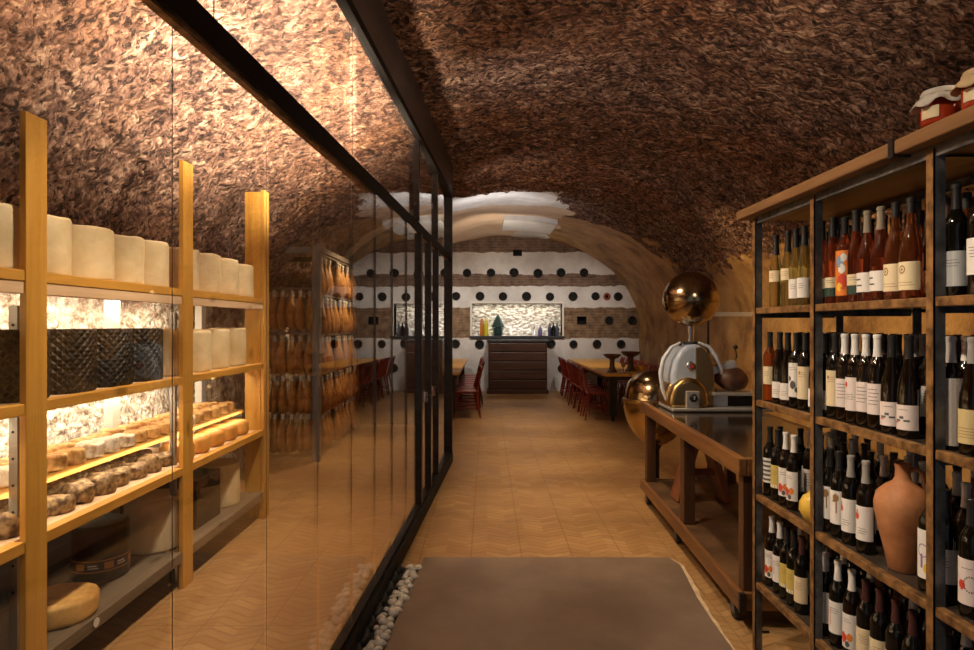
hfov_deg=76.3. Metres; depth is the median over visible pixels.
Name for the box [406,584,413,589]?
pebble
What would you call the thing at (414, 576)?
pebble
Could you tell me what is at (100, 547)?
cheese
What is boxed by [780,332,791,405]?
wine bottle
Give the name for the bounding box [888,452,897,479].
wine bottle
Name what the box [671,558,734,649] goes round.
trim
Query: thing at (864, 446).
wine bottle
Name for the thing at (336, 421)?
ham
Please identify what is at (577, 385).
chair
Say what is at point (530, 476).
floor
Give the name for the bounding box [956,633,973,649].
wine bottle
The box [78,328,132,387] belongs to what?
cheese
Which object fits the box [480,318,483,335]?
bottle
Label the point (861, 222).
wine bottle
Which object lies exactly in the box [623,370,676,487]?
cauldron
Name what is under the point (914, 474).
wine bottle
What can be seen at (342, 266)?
ham
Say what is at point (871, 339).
wine bottle
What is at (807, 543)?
wine bottle
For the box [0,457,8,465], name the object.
cheese
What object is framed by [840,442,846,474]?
wine bottle
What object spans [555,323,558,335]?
bottle
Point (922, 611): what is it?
wine bottle
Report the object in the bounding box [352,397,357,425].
ham
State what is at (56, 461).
cheese
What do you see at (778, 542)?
wine bottle
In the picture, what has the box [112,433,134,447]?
cheese
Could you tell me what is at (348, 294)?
ham
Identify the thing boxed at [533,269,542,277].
pot mouth
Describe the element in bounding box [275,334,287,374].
ham
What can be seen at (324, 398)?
ham
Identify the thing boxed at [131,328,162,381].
cheese
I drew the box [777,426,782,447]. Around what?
wine bottle
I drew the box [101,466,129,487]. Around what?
cheese
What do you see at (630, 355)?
pedestal bowl
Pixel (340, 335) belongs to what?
ham
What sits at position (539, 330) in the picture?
bottle
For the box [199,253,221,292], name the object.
cheese
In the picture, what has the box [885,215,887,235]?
wine bottle
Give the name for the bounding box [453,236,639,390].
wall
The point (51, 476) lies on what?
shelf
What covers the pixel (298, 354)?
ham
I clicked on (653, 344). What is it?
wall
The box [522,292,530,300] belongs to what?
pot mouth
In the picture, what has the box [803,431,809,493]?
wine bottle
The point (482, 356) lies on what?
chair
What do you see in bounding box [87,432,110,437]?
cheese
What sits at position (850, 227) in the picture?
wine bottle
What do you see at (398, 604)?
pebble
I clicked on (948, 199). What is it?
wine bottle
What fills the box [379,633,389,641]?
pebble
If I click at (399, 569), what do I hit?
stone
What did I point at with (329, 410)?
ham
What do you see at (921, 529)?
wine bottle
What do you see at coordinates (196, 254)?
cheese
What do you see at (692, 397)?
switch plate
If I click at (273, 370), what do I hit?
ham
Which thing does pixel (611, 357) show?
pedestal bowl
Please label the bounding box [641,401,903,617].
workbench
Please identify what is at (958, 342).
wine bottle
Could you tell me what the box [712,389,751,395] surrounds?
tray
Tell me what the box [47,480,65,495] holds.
cheese
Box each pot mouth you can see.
[453,292,459,299]
[453,339,459,347]
[463,269,470,276]
[475,340,483,348]
[476,292,483,300]
[487,269,494,276]
[499,292,506,300]
[509,268,518,276]
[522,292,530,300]
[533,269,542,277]
[546,293,553,300]
[547,339,555,347]
[556,268,565,276]
[568,292,577,300]
[569,340,577,347]
[580,268,587,276]
[591,292,599,299]
[593,340,600,348]
[605,316,612,323]
[614,292,621,300]
[617,340,624,348]
[627,316,636,324]
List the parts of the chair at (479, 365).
seat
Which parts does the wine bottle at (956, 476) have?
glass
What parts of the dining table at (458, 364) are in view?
leg, leg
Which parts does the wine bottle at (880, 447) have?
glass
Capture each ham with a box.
[269,290,277,329]
[269,334,276,374]
[269,375,277,413]
[270,414,277,451]
[275,290,287,329]
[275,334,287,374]
[276,414,286,451]
[277,375,287,413]
[285,290,295,329]
[285,414,296,451]
[287,334,294,374]
[287,375,296,413]
[293,334,304,374]
[294,290,305,329]
[296,375,303,413]
[296,414,303,451]
[302,375,311,413]
[302,414,311,451]
[303,334,311,374]
[305,290,312,329]
[322,257,325,294]
[322,297,326,335]
[322,335,328,374]
[322,376,326,413]
[322,413,327,450]
[323,257,329,294]
[324,335,331,373]
[324,374,331,411]
[324,411,330,446]
[325,297,330,334]
[327,259,333,295]
[327,409,333,443]
[328,335,333,369]
[328,372,336,408]
[329,298,334,334]
[333,260,343,297]
[333,298,339,333]
[333,334,343,370]
[333,371,341,406]
[333,406,340,439]
[337,404,344,436]
[338,300,343,333]
[338,370,344,404]
[339,335,344,369]
[341,264,346,297]
[341,334,346,368]
[341,369,346,401]
[341,402,346,433]
[342,300,349,333]
[344,334,350,366]
[344,367,350,399]
[344,400,350,431]
[345,266,350,299]
[345,300,350,332]
[348,301,352,332]
[348,334,353,366]
[348,367,353,398]
[348,399,353,428]
[349,268,356,299]
[352,302,356,332]
[352,335,356,363]
[352,365,358,396]
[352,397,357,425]
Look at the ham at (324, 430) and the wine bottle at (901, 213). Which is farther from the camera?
the ham at (324, 430)
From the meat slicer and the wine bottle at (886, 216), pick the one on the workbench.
the meat slicer
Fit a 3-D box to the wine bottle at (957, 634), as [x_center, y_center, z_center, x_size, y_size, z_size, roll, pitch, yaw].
[1.577,1.090,2.082,0.064,0.334,0.063,0,0,-31]
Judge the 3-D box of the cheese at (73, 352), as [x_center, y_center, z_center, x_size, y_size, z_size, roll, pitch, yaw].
[-2.030,0.169,2.955,0.290,0.300,0.290,0,0,42]
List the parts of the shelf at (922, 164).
post, post, post, rail, rail, post, post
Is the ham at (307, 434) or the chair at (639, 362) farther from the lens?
the chair at (639, 362)
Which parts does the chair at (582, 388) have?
leg, post, leg, seat, leg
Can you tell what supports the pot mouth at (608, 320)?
attached to the wall at (584, 317)
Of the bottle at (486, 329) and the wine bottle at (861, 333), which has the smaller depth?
the wine bottle at (861, 333)
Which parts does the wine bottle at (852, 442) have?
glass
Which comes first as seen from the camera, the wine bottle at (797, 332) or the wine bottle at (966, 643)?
the wine bottle at (966, 643)
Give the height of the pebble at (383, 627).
0.040 m
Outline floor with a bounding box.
[70,391,809,649]
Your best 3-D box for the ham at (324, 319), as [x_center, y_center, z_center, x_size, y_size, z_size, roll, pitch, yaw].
[-1.991,-0.115,7.480,0.112,0.494,0.226,0,0,-24]
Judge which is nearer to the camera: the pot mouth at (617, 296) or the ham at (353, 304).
the ham at (353, 304)
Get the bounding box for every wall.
[0,331,311,472]
[140,0,452,649]
[322,212,421,424]
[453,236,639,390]
[639,329,970,488]
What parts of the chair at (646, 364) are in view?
leg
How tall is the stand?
0.514 m
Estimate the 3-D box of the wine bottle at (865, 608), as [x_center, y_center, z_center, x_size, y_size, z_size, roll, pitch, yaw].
[1.379,1.090,2.256,0.064,0.334,0.063,0,0,-39]
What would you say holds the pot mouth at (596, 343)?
attached to the wall at (584, 317)
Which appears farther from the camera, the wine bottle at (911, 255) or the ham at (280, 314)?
the ham at (280, 314)
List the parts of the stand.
leg, leg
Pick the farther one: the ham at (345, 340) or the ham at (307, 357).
the ham at (345, 340)
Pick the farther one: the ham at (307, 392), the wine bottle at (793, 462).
the ham at (307, 392)
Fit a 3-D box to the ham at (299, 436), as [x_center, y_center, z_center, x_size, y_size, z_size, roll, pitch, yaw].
[-2.200,1.265,7.328,0.112,0.494,0.226,0,0,-14]
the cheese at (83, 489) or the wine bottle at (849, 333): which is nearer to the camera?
the wine bottle at (849, 333)
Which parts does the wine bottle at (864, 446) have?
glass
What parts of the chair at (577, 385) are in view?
leg, seat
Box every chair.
[453,366,482,417]
[456,363,482,409]
[456,364,482,413]
[459,358,483,400]
[459,360,483,398]
[459,361,484,403]
[460,356,482,394]
[460,357,482,377]
[558,356,580,395]
[560,357,582,397]
[563,359,586,400]
[566,362,597,407]
[567,360,593,404]
[571,363,603,411]
[575,365,606,415]
[580,367,609,419]
[601,356,624,394]
[604,357,627,395]
[617,360,642,404]
[619,361,648,407]
[626,363,656,385]
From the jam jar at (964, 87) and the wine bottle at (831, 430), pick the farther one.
the wine bottle at (831, 430)
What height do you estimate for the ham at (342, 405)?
0.494 m
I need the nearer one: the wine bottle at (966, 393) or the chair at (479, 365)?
the wine bottle at (966, 393)
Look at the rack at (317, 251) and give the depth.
7.28 m
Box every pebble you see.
[366,643,374,649]
[374,629,383,636]
[374,639,386,647]
[376,615,384,621]
[378,617,388,625]
[379,625,387,631]
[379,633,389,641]
[386,622,393,629]
[387,599,396,606]
[387,616,393,621]
[388,608,398,617]
[395,601,402,607]
[396,582,403,588]
[399,594,408,601]
[400,588,409,594]
[404,580,411,585]
[405,564,414,569]
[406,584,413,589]
[411,574,418,579]
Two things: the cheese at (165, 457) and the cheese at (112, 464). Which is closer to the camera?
the cheese at (112, 464)
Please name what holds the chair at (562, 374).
on the floor
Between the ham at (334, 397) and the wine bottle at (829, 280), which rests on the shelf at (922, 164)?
the wine bottle at (829, 280)
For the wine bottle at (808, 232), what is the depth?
2.87 m
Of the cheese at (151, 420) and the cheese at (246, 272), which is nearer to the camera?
the cheese at (151, 420)
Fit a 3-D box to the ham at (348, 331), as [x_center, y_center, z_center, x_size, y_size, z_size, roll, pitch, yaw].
[-2.016,-0.115,8.829,0.112,0.494,0.226,0,0,17]
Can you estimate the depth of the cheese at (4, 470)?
2.63 m
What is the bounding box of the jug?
[873,462,925,573]
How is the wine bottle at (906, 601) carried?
on the shelf at (922, 164)
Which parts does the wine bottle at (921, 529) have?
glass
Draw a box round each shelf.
[0,410,243,499]
[736,105,973,649]
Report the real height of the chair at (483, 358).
0.875 m
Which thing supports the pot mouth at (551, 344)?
attached to the wall at (584, 317)
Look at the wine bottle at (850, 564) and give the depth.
2.65 m
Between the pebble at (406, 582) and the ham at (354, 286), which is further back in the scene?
the ham at (354, 286)
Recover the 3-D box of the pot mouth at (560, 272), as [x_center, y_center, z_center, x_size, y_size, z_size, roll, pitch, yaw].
[1.788,-1.266,14.973,0.220,0.220,0.049,0,0,0]
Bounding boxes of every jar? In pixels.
[910,85,960,127]
[950,68,973,109]
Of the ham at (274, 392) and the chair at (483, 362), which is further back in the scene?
the chair at (483, 362)
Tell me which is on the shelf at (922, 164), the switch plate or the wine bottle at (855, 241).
the wine bottle at (855, 241)
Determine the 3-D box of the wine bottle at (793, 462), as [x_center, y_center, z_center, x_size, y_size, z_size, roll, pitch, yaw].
[1.378,0.660,2.785,0.064,0.334,0.063,0,0,-23]
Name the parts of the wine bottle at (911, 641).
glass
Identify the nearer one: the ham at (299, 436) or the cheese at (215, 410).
the cheese at (215, 410)
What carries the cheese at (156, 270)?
on the rack at (37, 559)
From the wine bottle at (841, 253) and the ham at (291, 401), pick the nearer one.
the wine bottle at (841, 253)
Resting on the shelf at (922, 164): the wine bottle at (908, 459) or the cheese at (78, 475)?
the wine bottle at (908, 459)
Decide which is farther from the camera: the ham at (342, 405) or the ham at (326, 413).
the ham at (342, 405)
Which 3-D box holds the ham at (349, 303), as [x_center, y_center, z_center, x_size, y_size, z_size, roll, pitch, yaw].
[-2.015,-0.115,9.096,0.112,0.494,0.226,0,0,-18]
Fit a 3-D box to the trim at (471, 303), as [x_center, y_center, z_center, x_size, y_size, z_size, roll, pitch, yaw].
[0.726,-0.149,15.135,2.267,0.831,0.330,0,0,0]
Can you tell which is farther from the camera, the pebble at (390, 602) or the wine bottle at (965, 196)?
the pebble at (390, 602)
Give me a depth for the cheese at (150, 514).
3.72 m
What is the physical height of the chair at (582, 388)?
0.875 m
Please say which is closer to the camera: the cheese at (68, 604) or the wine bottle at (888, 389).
the wine bottle at (888, 389)
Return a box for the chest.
[487,339,548,393]
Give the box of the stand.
[670,448,731,502]
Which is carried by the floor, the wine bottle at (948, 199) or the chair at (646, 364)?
the chair at (646, 364)
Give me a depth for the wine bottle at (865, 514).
2.23 m
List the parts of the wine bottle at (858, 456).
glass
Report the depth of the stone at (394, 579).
3.83 m
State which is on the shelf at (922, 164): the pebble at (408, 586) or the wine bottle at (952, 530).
the wine bottle at (952, 530)
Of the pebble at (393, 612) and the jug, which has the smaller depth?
the jug
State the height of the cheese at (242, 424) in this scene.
0.119 m
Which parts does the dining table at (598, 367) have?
leg, leg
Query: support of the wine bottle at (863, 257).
on the shelf at (922, 164)
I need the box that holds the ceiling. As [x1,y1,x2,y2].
[0,0,973,335]
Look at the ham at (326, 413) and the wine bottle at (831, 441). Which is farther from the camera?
the ham at (326, 413)
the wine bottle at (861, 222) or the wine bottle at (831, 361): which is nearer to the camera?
the wine bottle at (831, 361)
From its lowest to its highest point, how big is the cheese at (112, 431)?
0.082 m
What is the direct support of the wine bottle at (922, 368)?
on the shelf at (922, 164)
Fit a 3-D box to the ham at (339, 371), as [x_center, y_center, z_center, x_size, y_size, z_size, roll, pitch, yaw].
[-1.986,0.835,8.380,0.112,0.494,0.226,0,0,-26]
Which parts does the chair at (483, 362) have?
seat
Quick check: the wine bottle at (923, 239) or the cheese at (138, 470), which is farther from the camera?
the cheese at (138, 470)
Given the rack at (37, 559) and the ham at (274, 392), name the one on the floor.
the rack at (37, 559)
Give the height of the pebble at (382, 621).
0.048 m
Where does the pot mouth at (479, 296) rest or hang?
attached to the wall at (584, 317)
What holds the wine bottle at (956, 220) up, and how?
on the shelf at (922, 164)
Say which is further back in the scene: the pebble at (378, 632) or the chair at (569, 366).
the chair at (569, 366)
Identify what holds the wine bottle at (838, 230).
on the shelf at (922, 164)
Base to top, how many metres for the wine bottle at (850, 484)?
0.334 m
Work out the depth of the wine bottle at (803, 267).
2.67 m
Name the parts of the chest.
drawer, drawer, drawer, drawer, drawer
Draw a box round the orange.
[639,365,645,371]
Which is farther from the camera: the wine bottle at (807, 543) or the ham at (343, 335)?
the ham at (343, 335)
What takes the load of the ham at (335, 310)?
hanging from the rack at (317, 251)
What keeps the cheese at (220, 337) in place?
on the rack at (37, 559)
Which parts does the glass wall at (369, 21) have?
rail, head rail, glass pane, glass pane, glass pane, glass pane, glass pane, post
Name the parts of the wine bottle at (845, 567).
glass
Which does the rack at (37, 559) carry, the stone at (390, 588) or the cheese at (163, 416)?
the cheese at (163, 416)
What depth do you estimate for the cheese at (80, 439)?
3.40 m
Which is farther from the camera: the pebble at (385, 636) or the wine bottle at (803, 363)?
the pebble at (385, 636)
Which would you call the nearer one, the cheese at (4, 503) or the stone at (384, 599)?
the cheese at (4, 503)
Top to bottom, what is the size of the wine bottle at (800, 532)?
0.334 m
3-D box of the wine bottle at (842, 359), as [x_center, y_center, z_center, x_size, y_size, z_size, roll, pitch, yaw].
[1.379,0.200,2.388,0.064,0.334,0.063,0,0,-35]
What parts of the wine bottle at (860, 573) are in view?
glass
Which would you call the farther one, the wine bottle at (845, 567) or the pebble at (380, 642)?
the pebble at (380, 642)
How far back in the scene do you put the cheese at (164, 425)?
3.92 m
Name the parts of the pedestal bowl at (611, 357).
dish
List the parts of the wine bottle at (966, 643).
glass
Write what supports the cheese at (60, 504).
on the rack at (37, 559)
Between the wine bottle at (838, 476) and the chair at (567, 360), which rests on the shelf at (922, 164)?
the wine bottle at (838, 476)
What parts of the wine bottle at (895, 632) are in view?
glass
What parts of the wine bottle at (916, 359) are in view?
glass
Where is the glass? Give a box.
[620,362,625,372]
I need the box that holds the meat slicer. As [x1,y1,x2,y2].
[658,272,772,411]
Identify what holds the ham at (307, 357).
hanging from the rack at (317, 251)
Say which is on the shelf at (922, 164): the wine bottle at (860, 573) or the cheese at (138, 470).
the wine bottle at (860, 573)
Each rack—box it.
[0,111,268,649]
[269,245,358,461]
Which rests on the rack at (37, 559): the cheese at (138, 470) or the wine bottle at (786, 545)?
the cheese at (138, 470)
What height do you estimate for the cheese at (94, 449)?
0.090 m
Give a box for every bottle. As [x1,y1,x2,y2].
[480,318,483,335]
[484,318,488,335]
[491,314,503,335]
[534,326,537,335]
[538,326,541,335]
[548,323,551,335]
[552,323,554,335]
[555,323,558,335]
[763,332,775,400]
[763,426,774,495]
[765,515,776,586]
[769,235,781,306]
[771,429,781,500]
[772,332,783,403]
[772,520,783,593]
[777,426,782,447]
[778,432,789,505]
[779,525,790,600]
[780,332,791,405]
[781,231,791,305]
[786,434,801,510]
[786,530,797,607]
[788,333,800,407]
[789,228,799,305]
[794,535,809,614]
[797,226,809,304]
[797,332,803,350]
[797,333,809,410]
[797,428,805,495]
[797,527,806,549]
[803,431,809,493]
[805,533,809,561]
[808,232,809,252]
[808,369,809,412]
[823,220,826,303]
[823,333,829,415]
[823,435,826,465]
[823,438,835,470]
[823,447,834,532]
[823,550,832,636]
[824,217,837,303]
[824,432,832,455]
[826,333,839,418]
[828,547,836,579]
[829,559,846,648]
[830,333,831,353]
[830,428,836,450]
[830,451,845,538]
[835,217,850,302]
[835,334,849,420]
[835,435,843,455]
[837,229,839,241]
[839,333,846,353]
[840,431,848,454]
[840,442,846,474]
[840,555,849,588]
[841,455,858,545]
[842,568,860,649]
[845,334,860,423]
[847,210,860,301]
[847,559,858,571]
[849,225,851,238]
[849,333,855,354]
[849,439,858,473]
[852,435,860,462]
[856,210,873,301]
[856,334,871,426]
[856,443,868,483]
[856,460,875,554]
[856,567,866,598]
[856,578,874,649]
[860,333,868,355]
[860,438,874,462]
[861,222,862,238]
[861,572,876,605]
[866,451,877,487]
[867,334,885,429]
[869,206,887,300]
[869,587,889,649]
[870,334,874,356]
[872,219,874,238]
[874,442,888,476]
[874,455,890,545]
[874,581,891,615]
[879,334,887,361]
[880,335,899,433]
[883,202,902,299]
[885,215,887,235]
[885,597,906,649]
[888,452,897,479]
[888,586,893,597]
[888,590,906,623]
[893,460,902,477]
[894,334,903,371]
[896,335,921,438]
[898,197,923,298]
[900,211,902,233]
[901,609,924,649]
[902,595,908,608]
[902,600,922,633]
[904,456,912,463]
[906,451,917,479]
[911,465,917,484]
[914,335,920,372]
[917,483,925,592]
[918,210,924,237]
[918,334,925,361]
[918,335,925,433]
[918,461,925,486]
[918,605,924,619]
[918,610,925,649]
[921,203,925,296]
[946,183,966,295]
[946,197,950,216]
[946,336,963,450]
[946,489,958,604]
[946,624,958,649]
[950,465,961,489]
[951,471,961,518]
[952,335,961,363]
[952,627,960,644]
[954,482,971,533]
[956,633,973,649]
[958,336,971,373]
[958,337,973,455]
[958,497,973,619]
[961,192,971,216]
[966,207,973,294]
[970,477,973,497]
[971,196,973,209]
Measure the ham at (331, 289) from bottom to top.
0.494 m
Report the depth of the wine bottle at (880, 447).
2.60 m
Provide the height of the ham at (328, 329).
0.494 m
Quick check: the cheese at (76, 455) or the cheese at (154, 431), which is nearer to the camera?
the cheese at (76, 455)
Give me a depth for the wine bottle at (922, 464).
2.24 m
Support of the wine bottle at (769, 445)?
on the shelf at (922, 164)
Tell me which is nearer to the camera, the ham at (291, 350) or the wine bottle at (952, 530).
the wine bottle at (952, 530)
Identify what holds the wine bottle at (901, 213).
on the shelf at (922, 164)
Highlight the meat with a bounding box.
[714,368,748,390]
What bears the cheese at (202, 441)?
on the rack at (37, 559)
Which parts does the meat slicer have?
arm, panel, arm, plate, pusher plate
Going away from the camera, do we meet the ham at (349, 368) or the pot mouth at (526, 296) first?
the ham at (349, 368)
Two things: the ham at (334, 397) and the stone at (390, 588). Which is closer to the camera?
the stone at (390, 588)
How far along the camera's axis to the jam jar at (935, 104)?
1.77 m
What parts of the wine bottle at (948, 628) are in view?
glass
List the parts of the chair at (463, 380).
seat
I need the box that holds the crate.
[156,468,219,529]
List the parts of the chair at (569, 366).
seat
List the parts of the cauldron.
lid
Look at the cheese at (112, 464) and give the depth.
3.55 m
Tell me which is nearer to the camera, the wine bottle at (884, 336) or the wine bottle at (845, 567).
the wine bottle at (884, 336)
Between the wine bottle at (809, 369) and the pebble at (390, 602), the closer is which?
the wine bottle at (809, 369)
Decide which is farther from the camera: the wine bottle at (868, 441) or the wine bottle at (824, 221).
the wine bottle at (868, 441)
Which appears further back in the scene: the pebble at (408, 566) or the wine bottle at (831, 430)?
the pebble at (408, 566)
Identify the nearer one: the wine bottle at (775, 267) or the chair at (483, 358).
the wine bottle at (775, 267)
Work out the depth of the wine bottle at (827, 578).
2.50 m
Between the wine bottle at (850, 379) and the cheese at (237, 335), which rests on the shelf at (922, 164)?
the wine bottle at (850, 379)
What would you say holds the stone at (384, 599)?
on the floor
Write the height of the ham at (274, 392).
0.494 m
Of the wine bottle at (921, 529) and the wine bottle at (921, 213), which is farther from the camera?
the wine bottle at (921, 213)
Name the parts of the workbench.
leg, rail, leg, rail, leg, corner plate, leg, rail, leg, leg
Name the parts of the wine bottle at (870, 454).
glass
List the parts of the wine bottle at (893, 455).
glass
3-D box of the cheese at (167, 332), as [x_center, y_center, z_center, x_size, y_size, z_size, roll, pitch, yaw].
[-2.040,0.170,3.925,0.280,0.297,0.280,0,0,0]
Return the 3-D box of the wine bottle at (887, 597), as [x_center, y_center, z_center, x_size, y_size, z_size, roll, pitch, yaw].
[1.500,1.090,2.344,0.064,0.334,0.063,0,0,-31]
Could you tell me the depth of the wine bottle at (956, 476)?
2.07 m
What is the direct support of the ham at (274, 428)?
hanging from the rack at (317, 251)
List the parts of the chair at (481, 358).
seat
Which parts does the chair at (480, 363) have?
seat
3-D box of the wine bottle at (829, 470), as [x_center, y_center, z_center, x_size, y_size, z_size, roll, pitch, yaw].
[1.380,0.660,2.492,0.064,0.334,0.063,0,0,-37]
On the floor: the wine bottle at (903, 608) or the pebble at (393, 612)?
the pebble at (393, 612)
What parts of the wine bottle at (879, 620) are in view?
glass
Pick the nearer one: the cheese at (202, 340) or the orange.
the cheese at (202, 340)
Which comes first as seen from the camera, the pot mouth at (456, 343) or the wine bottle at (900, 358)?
the wine bottle at (900, 358)
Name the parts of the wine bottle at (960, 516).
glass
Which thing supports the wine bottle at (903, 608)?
on the shelf at (922, 164)
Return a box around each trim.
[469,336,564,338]
[470,302,563,335]
[502,215,557,233]
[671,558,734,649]
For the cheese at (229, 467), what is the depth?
4.70 m
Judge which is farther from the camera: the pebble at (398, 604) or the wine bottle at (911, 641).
the pebble at (398, 604)
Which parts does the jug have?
handle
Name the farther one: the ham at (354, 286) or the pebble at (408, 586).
the ham at (354, 286)
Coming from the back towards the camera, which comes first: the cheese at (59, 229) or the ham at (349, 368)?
the ham at (349, 368)
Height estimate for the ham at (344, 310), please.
0.494 m
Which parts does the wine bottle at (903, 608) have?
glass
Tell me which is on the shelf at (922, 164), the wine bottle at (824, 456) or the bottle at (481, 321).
the wine bottle at (824, 456)
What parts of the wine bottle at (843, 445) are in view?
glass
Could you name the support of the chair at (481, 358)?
on the floor
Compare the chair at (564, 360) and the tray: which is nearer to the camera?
the tray
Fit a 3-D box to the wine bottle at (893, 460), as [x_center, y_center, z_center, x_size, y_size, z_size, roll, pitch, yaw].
[1.500,0.660,2.263,0.064,0.334,0.063,0,0,-26]
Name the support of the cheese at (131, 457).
on the rack at (37, 559)
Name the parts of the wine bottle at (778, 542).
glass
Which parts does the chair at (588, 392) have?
leg, post, leg, seat, leg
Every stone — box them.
[355,642,361,649]
[360,627,370,647]
[368,615,376,631]
[374,602,383,618]
[380,591,387,606]
[386,581,393,595]
[391,571,397,584]
[396,562,402,574]
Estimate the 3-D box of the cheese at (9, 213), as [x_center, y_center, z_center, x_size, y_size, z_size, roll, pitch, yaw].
[-2.024,-0.351,2.498,0.271,0.276,0.275,0,0,-7]
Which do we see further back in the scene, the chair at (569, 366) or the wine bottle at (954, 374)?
the chair at (569, 366)
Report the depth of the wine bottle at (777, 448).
2.92 m
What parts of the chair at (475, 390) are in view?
leg, seat, leg, post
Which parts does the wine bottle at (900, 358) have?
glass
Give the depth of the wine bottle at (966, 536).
1.75 m
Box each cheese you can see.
[0,202,19,268]
[0,329,49,403]
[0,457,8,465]
[0,465,8,487]
[0,498,8,512]
[0,511,19,540]
[47,214,71,274]
[47,444,60,452]
[47,452,67,471]
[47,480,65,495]
[47,494,75,515]
[47,503,49,517]
[47,582,99,630]
[48,329,96,394]
[56,447,85,465]
[57,471,88,482]
[58,442,76,448]
[61,478,95,502]
[69,436,93,442]
[70,514,130,583]
[71,224,114,280]
[75,440,104,458]
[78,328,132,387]
[81,464,110,472]
[85,471,116,496]
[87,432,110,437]
[91,436,120,453]
[99,427,125,435]
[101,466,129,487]
[102,461,125,467]
[111,452,138,462]
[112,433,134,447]
[114,234,144,283]
[117,424,139,429]
[119,462,147,480]
[123,429,147,442]
[124,489,178,554]
[128,420,150,426]
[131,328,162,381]
[134,449,151,456]
[134,453,161,473]
[138,425,160,438]
[143,417,162,422]
[144,240,168,286]
[151,420,168,433]
[152,451,171,466]
[153,413,168,418]
[159,440,194,461]
[162,328,178,376]
[162,417,178,430]
[169,247,199,290]
[177,433,210,453]
[193,329,229,368]
[193,331,211,372]
[193,402,209,408]
[193,409,211,419]
[193,412,203,423]
[194,428,224,446]
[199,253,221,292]
[199,458,239,507]
[202,406,219,417]
[208,423,237,440]
[209,328,245,365]
[211,404,227,414]
[218,401,234,412]
[221,258,238,294]
[221,419,248,435]
[238,264,253,296]
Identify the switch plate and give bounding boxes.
[686,391,698,407]
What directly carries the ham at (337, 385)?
hanging from the rack at (317, 251)
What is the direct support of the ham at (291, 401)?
hanging from the rack at (317, 251)
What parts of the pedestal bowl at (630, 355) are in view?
dish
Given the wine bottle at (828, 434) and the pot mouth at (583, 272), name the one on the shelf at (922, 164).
the wine bottle at (828, 434)
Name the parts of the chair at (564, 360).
leg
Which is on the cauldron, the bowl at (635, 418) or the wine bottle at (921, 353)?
the bowl at (635, 418)
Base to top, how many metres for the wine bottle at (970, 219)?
0.334 m
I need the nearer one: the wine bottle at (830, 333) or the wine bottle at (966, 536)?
the wine bottle at (966, 536)
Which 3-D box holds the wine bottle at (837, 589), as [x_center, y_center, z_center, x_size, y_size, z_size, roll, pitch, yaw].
[1.379,1.090,2.436,0.064,0.334,0.063,0,0,-34]
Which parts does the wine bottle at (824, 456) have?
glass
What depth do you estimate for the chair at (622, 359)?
14.36 m
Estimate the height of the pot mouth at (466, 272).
0.205 m
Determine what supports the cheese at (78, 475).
on the rack at (37, 559)
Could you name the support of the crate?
on the rack at (37, 559)
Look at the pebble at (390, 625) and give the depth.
3.23 m
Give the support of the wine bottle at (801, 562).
on the shelf at (922, 164)
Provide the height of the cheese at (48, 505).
0.100 m
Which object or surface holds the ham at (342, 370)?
hanging from the rack at (317, 251)
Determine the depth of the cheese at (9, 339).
2.52 m
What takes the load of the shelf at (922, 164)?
on the floor
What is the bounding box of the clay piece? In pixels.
[603,293,610,299]
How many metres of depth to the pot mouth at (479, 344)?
14.96 m
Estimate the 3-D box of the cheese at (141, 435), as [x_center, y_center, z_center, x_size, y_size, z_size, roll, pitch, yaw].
[-2.090,0.660,3.681,0.131,0.076,0.134,0,0,18]
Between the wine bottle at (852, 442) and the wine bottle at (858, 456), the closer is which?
the wine bottle at (852, 442)
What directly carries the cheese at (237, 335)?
on the rack at (37, 559)
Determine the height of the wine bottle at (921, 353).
0.334 m
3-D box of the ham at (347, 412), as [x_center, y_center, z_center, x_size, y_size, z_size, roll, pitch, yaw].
[-1.998,1.275,8.828,0.112,0.494,0.226,0,0,3]
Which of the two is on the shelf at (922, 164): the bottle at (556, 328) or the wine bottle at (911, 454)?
the wine bottle at (911, 454)
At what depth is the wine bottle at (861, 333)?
2.59 m
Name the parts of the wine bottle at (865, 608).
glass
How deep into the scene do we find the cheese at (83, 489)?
3.00 m
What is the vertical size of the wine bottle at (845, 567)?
0.334 m
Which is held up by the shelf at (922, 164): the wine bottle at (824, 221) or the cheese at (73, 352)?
the wine bottle at (824, 221)
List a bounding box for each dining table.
[453,359,467,413]
[568,359,645,421]
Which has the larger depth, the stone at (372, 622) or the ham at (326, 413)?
the ham at (326, 413)
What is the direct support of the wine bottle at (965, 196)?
on the shelf at (922, 164)
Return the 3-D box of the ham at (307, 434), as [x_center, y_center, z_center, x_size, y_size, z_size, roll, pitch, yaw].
[-2.106,1.265,7.329,0.112,0.494,0.226,0,0,14]
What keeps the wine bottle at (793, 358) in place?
on the shelf at (922, 164)
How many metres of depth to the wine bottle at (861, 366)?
2.24 m
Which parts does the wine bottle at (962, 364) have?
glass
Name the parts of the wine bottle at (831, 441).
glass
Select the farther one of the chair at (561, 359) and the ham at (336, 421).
the chair at (561, 359)
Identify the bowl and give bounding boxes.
[603,354,620,371]
[621,351,639,370]
[623,397,676,444]
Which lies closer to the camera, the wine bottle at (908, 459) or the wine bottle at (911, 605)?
the wine bottle at (911, 605)
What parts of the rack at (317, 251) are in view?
hanging rail, hanging rail, corner post, hanging rail, hanging rail, hanging rail, post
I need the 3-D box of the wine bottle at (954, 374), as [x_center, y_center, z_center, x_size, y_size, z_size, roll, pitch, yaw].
[1.379,0.200,1.842,0.064,0.334,0.065,0,0,-35]

